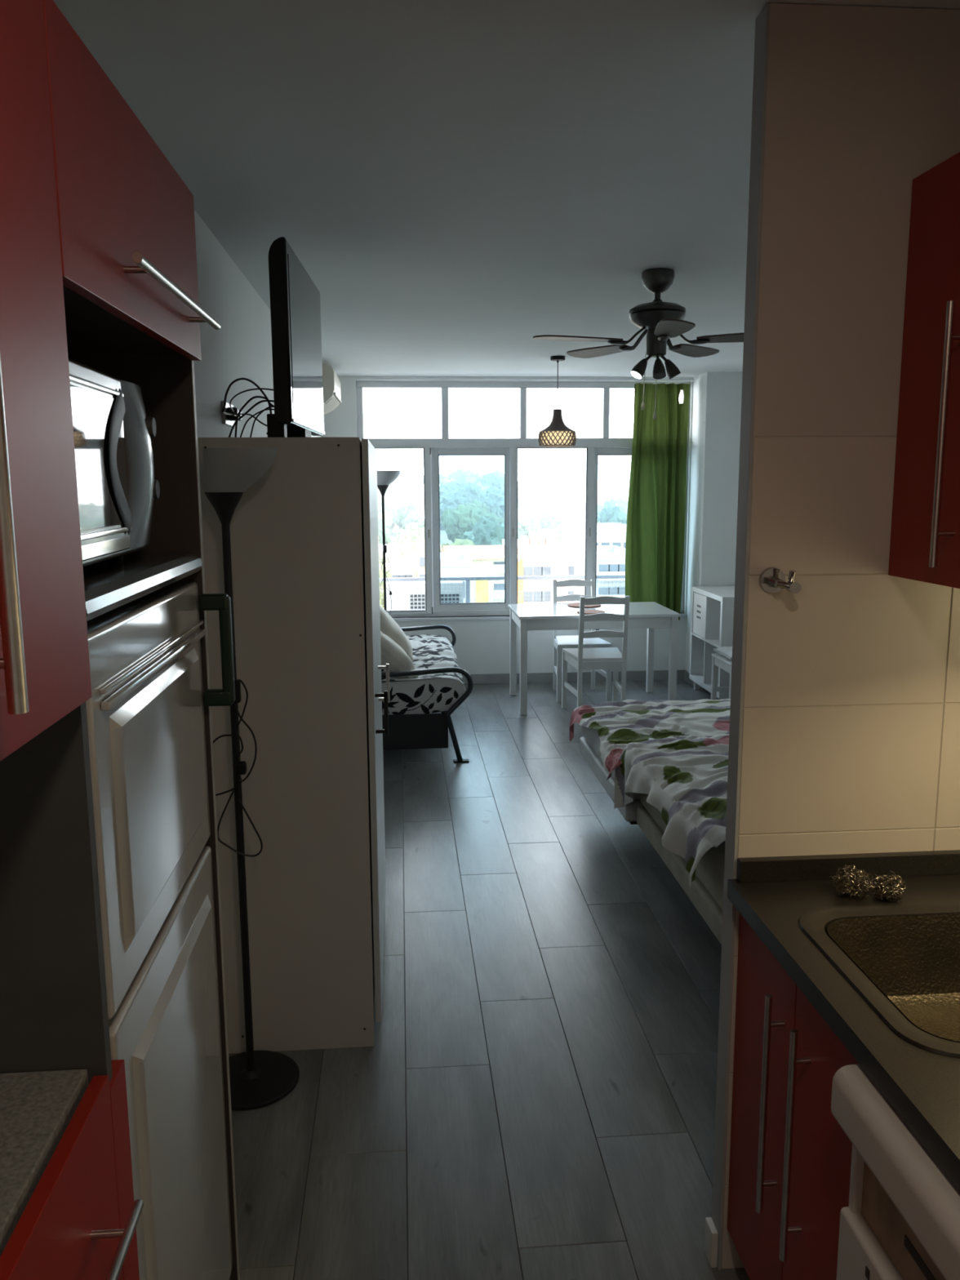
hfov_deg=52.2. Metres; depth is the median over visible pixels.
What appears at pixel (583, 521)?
tree
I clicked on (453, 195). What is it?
ceiling
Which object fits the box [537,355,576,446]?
pendant lamp
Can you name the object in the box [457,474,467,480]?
tree
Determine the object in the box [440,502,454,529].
tree
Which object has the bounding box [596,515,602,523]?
tree
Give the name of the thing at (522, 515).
tree
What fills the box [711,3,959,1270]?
wall partition
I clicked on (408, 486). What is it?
house
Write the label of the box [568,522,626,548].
apartment block
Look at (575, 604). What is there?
placemat
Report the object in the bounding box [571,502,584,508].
tree
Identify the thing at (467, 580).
balcony railing
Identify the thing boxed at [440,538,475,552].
tree
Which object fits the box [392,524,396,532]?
house
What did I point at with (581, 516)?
tree
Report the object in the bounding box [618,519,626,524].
tree
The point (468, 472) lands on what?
tree
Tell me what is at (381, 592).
tree
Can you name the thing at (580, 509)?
tree
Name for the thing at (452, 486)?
tree
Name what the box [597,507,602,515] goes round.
tree
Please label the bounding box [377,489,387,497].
tree
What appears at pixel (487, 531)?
tree
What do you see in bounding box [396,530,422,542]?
tree
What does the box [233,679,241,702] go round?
switch
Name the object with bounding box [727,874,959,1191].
countertop
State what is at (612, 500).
tree
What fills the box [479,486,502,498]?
tree
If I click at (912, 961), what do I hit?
basin
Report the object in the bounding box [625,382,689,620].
curtain
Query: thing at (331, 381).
air conditioner
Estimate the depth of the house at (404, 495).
582.54 m
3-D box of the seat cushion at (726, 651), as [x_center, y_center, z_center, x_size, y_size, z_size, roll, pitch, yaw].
[1.909,0.096,6.941,0.400,0.085,0.380,-1,9,-5]
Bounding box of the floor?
[228,680,749,1279]
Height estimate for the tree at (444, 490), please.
22.148 m
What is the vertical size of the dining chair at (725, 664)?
0.907 m
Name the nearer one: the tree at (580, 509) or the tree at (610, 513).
the tree at (610, 513)
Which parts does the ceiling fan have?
blade, blade, blade arm, blade arm, cord knob, pull cord, cord knob, pull cord, motor, blade arm, blade arm, blade, blade, blade arm, blade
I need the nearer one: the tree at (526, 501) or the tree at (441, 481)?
the tree at (526, 501)
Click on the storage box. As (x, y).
(700, 600)
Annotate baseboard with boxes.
[461,669,684,684]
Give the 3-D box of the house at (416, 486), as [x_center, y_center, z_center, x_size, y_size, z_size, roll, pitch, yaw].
[-39.271,-102.593,698.838,13.500,15.338,9.688,-1,9,-5]
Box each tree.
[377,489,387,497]
[377,497,390,506]
[377,502,392,512]
[377,504,382,514]
[377,511,395,529]
[377,519,392,544]
[378,549,391,563]
[378,564,386,569]
[378,568,391,587]
[379,494,404,511]
[379,586,383,608]
[385,487,400,497]
[388,480,406,488]
[391,501,424,534]
[395,475,406,487]
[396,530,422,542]
[397,523,424,539]
[403,535,444,547]
[410,519,424,528]
[413,477,423,484]
[413,569,417,577]
[417,475,423,483]
[439,473,448,479]
[439,478,448,484]
[439,484,453,498]
[439,493,467,509]
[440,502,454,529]
[440,504,480,542]
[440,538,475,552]
[446,482,459,490]
[447,468,466,480]
[447,478,466,488]
[449,481,480,502]
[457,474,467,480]
[463,498,489,513]
[463,529,474,541]
[465,469,474,477]
[466,474,483,483]
[467,505,504,524]
[471,481,489,491]
[472,515,525,545]
[475,471,502,488]
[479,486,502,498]
[480,488,519,519]
[480,497,502,518]
[488,470,504,476]
[495,474,504,491]
[502,509,525,522]
[517,481,525,489]
[517,486,520,494]
[517,493,534,511]
[517,519,536,537]
[518,506,531,513]
[527,506,554,524]
[527,528,558,538]
[539,511,568,528]
[566,519,585,538]
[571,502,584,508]
[571,506,585,515]
[572,511,585,519]
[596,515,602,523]
[597,504,604,508]
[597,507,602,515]
[599,503,626,523]
[603,497,619,506]
[606,502,627,508]
[617,497,627,505]
[617,505,627,511]
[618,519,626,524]
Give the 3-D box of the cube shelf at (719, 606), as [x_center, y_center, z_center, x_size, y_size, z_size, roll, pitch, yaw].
[1.950,0.040,7.667,0.390,0.850,0.770,-1,9,-5]
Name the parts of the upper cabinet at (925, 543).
handle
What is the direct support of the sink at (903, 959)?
in the countertop at (922, 1086)
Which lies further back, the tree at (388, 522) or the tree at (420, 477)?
the tree at (420, 477)
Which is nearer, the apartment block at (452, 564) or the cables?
the cables
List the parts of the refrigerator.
door, door, handle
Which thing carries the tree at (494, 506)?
on the hillside
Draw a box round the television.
[266,236,324,437]
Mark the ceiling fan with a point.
(662, 321)
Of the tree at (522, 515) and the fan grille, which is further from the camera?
the tree at (522, 515)
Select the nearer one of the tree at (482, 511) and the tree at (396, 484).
the tree at (482, 511)
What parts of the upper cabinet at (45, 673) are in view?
handle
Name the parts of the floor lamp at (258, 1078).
cord, cord, cord, cord, lamp shade, cord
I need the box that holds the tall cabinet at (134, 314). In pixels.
[0,0,239,1279]
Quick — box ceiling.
[53,0,959,377]
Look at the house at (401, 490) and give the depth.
616.56 m
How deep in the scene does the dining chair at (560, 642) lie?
7.83 m
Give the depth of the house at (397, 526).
416.01 m
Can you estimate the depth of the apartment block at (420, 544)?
139.79 m
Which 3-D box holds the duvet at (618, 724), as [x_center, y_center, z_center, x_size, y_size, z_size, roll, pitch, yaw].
[1.320,0.494,4.823,1.652,0.256,1.118,-1,9,-5]
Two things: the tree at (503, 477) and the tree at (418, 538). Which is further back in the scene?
the tree at (503, 477)
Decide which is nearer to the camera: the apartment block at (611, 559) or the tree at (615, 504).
the apartment block at (611, 559)
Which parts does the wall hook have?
plate, stem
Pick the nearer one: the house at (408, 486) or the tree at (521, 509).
the tree at (521, 509)
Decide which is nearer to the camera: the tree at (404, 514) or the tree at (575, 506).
the tree at (404, 514)
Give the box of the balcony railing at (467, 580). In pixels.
[379,574,625,610]
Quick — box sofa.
[381,624,472,762]
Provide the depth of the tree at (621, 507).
758.29 m
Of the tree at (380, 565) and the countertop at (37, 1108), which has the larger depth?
the tree at (380, 565)
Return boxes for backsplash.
[736,849,959,882]
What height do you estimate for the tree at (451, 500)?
19.922 m
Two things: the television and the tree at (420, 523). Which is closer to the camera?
the television
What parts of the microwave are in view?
door glass, door, door handle, control panel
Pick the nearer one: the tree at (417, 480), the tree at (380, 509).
the tree at (380, 509)
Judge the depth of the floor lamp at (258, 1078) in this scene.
2.67 m
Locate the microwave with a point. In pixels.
(117, 488)
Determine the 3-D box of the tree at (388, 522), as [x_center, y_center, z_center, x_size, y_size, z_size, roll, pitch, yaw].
[-41.078,-49.258,425.789,11.837,13.702,11.795,3,10,21]
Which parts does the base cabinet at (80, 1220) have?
handle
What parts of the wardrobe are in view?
panel, panel, door, panel, door, handle, handle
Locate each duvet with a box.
[568,698,730,780]
[613,733,728,886]
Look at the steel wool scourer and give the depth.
1.89 m
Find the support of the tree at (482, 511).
on the hillside
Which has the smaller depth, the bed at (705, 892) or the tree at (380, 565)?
the bed at (705, 892)
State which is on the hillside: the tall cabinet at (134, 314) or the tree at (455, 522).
the tree at (455, 522)
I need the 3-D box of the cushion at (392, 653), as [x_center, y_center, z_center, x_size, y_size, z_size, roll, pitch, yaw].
[-0.613,0.065,6.159,0.370,0.341,0.460,-3,10,-14]
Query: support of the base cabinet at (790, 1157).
on the floor
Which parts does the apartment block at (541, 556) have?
orange panel, salmon panel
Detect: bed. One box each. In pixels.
[579,715,642,824]
[636,793,725,944]
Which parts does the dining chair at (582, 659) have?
leg, seat rail, leg, seat, seat rail, leg, leg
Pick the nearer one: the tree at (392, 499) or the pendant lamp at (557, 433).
the pendant lamp at (557, 433)
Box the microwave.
[68,358,159,567]
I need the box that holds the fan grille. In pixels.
[410,594,458,608]
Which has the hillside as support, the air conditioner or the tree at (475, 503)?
the tree at (475, 503)
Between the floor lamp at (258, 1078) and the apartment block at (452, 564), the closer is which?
the floor lamp at (258, 1078)
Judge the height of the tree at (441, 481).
17.662 m
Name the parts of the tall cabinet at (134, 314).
panel, flap door, panel, handle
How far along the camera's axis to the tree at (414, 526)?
371.55 m
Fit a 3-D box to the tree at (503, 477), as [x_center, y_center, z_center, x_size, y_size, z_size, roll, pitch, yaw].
[11.096,-105.078,683.766,17.766,21.616,16.871,-1,9,-3]
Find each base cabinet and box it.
[0,1059,143,1279]
[727,913,858,1279]
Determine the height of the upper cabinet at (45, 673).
0.740 m
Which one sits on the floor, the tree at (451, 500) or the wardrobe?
the wardrobe
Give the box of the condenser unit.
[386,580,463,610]
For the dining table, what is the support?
on the floor
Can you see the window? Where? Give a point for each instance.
(433, 448)
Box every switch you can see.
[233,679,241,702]
[383,545,386,552]
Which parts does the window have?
frame, sash, sash, frame, frame, sill, sash, sash, frame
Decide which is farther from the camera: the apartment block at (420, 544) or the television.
the apartment block at (420, 544)
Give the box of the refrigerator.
[83,553,235,1279]
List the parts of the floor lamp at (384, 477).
cord, cord, lamp shade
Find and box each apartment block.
[390,557,415,577]
[416,540,441,577]
[440,545,522,602]
[440,551,472,602]
[502,499,585,604]
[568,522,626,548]
[572,545,625,602]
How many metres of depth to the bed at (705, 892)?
3.32 m
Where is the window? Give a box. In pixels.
[355,381,689,621]
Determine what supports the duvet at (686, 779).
on the bed at (705, 892)
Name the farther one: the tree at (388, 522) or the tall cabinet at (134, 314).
the tree at (388, 522)
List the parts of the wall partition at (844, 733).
corner trim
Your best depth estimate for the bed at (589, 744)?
4.78 m
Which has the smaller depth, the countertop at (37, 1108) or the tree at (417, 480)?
the countertop at (37, 1108)
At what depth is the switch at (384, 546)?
7.70 m
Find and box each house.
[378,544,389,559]
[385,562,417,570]
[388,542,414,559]
[391,488,412,494]
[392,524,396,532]
[395,524,399,537]
[403,490,423,493]
[403,493,423,497]
[404,484,410,488]
[404,499,423,502]
[412,501,424,505]
[415,485,423,488]
[419,503,424,509]
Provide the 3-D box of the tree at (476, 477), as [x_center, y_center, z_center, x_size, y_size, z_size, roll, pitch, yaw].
[-2.072,-113.921,727.678,19.163,18.515,19.094,-9,13,-43]
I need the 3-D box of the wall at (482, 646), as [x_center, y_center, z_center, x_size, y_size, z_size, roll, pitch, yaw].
[0.514,-0.881,8.112,3.860,2.540,0.620,-1,9,-5]
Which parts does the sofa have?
panel, seat mattress, armrest, armrest, leg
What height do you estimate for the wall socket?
0.080 m
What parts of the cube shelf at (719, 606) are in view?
leg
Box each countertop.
[0,1069,88,1256]
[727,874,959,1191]
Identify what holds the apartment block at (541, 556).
on the hillside
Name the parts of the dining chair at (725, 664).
leg, seat rail, seat, leg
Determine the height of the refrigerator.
1.571 m
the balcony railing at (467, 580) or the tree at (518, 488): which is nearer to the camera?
the balcony railing at (467, 580)
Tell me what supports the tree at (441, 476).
on the hillside
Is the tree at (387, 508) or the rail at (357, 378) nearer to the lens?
the rail at (357, 378)
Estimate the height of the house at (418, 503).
14.721 m
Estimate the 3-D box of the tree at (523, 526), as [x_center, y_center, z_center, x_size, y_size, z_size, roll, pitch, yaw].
[17.763,-45.566,419.804,11.815,13.484,12.443,-4,10,-24]
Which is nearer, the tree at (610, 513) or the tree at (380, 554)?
the tree at (380, 554)
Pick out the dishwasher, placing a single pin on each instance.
(901, 1220)
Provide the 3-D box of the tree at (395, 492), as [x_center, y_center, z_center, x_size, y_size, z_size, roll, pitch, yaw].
[-53.608,-80.241,570.433,17.837,18.051,16.937,-5,10,-28]
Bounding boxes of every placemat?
[567,602,600,608]
[577,609,605,614]
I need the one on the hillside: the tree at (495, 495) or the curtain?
the tree at (495, 495)
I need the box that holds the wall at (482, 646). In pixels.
[321,372,742,688]
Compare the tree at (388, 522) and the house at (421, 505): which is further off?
the house at (421, 505)
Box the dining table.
[507,601,680,715]
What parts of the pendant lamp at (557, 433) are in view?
lamp shade, cord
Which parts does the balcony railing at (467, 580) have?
post, rail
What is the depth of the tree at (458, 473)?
812.53 m
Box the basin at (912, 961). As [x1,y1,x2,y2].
[826,913,959,1042]
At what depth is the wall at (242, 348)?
3.61 m
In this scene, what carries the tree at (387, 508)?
on the hillside
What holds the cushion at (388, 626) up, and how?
on the sofa
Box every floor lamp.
[203,447,299,1110]
[377,470,399,615]
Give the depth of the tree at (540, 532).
359.94 m
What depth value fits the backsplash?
1.98 m
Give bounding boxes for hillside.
[389,528,536,544]
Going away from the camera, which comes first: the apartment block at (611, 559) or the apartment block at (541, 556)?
the apartment block at (611, 559)
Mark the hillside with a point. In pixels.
(443, 536)
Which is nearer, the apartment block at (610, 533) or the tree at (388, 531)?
the apartment block at (610, 533)
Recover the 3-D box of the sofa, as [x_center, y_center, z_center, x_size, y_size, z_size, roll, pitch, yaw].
[-0.632,0.192,6.796,1.038,0.866,1.833,-1,9,-5]
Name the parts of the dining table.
leg, leg, leg, leg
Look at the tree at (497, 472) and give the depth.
898.73 m
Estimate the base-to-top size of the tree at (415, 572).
11.460 m
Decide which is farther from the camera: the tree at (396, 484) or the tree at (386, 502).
the tree at (396, 484)
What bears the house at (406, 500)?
on the hillside
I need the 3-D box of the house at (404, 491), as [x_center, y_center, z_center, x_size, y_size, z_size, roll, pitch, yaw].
[-40.622,-85.002,609.381,13.481,16.097,11.779,-1,9,-5]
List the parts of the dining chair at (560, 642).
leg, seat rail, leg, seat, seat rail, leg, leg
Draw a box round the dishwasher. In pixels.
[831,1064,959,1279]
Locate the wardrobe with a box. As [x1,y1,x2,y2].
[197,437,390,1053]
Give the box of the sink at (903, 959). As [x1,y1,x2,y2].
[798,900,959,1057]
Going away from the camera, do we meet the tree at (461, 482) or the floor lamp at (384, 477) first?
the floor lamp at (384, 477)
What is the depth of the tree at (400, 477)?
685.39 m
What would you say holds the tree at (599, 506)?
on the hillside
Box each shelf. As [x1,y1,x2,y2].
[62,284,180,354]
[688,585,734,699]
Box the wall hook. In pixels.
[758,566,800,593]
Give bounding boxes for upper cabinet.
[0,0,92,760]
[888,151,959,588]
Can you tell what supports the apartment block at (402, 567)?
on the hillside
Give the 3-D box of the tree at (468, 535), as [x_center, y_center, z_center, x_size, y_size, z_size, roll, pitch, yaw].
[-0.454,-30.057,326.442,12.074,15.382,14.192,-3,10,-18]
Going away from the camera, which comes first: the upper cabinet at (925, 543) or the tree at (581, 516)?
the upper cabinet at (925, 543)
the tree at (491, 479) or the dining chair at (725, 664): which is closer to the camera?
the dining chair at (725, 664)
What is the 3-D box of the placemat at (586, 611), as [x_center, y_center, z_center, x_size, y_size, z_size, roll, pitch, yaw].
[0.824,-0.208,7.260,0.210,0.010,0.210,-1,9,-5]
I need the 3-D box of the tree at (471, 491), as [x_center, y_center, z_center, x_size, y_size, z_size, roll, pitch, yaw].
[-7.269,-71.091,513.496,14.574,23.382,17.132,6,11,36]
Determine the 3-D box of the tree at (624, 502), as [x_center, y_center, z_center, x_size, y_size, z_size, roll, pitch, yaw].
[129.749,-118.600,897.040,20.816,22.910,20.742,0,9,3]
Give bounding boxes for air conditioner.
[322,364,341,414]
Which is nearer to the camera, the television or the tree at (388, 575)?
the television
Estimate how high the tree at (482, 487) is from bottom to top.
18.728 m
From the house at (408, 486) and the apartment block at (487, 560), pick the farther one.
the house at (408, 486)
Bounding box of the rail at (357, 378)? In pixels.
[356,377,694,381]
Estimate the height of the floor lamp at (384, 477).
1.786 m
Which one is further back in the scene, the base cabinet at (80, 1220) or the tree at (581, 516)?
the tree at (581, 516)
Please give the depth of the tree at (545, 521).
462.97 m
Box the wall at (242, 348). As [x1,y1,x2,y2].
[193,209,321,437]
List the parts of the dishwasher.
door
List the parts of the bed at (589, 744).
slat frame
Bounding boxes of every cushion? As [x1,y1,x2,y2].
[379,605,413,661]
[380,631,418,680]
[713,646,732,660]
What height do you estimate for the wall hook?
0.052 m
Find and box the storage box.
[693,591,706,637]
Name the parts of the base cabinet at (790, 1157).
door, handle, handle, door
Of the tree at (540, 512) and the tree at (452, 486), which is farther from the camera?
the tree at (452, 486)
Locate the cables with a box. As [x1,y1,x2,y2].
[222,377,274,437]
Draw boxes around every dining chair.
[552,579,612,702]
[561,595,629,708]
[711,653,732,699]
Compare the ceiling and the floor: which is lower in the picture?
the floor
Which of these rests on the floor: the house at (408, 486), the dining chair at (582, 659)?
the dining chair at (582, 659)
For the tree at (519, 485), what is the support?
on the hillside
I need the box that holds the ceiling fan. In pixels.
[533,267,743,419]
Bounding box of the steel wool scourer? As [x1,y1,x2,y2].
[829,864,906,902]
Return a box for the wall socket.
[221,400,234,426]

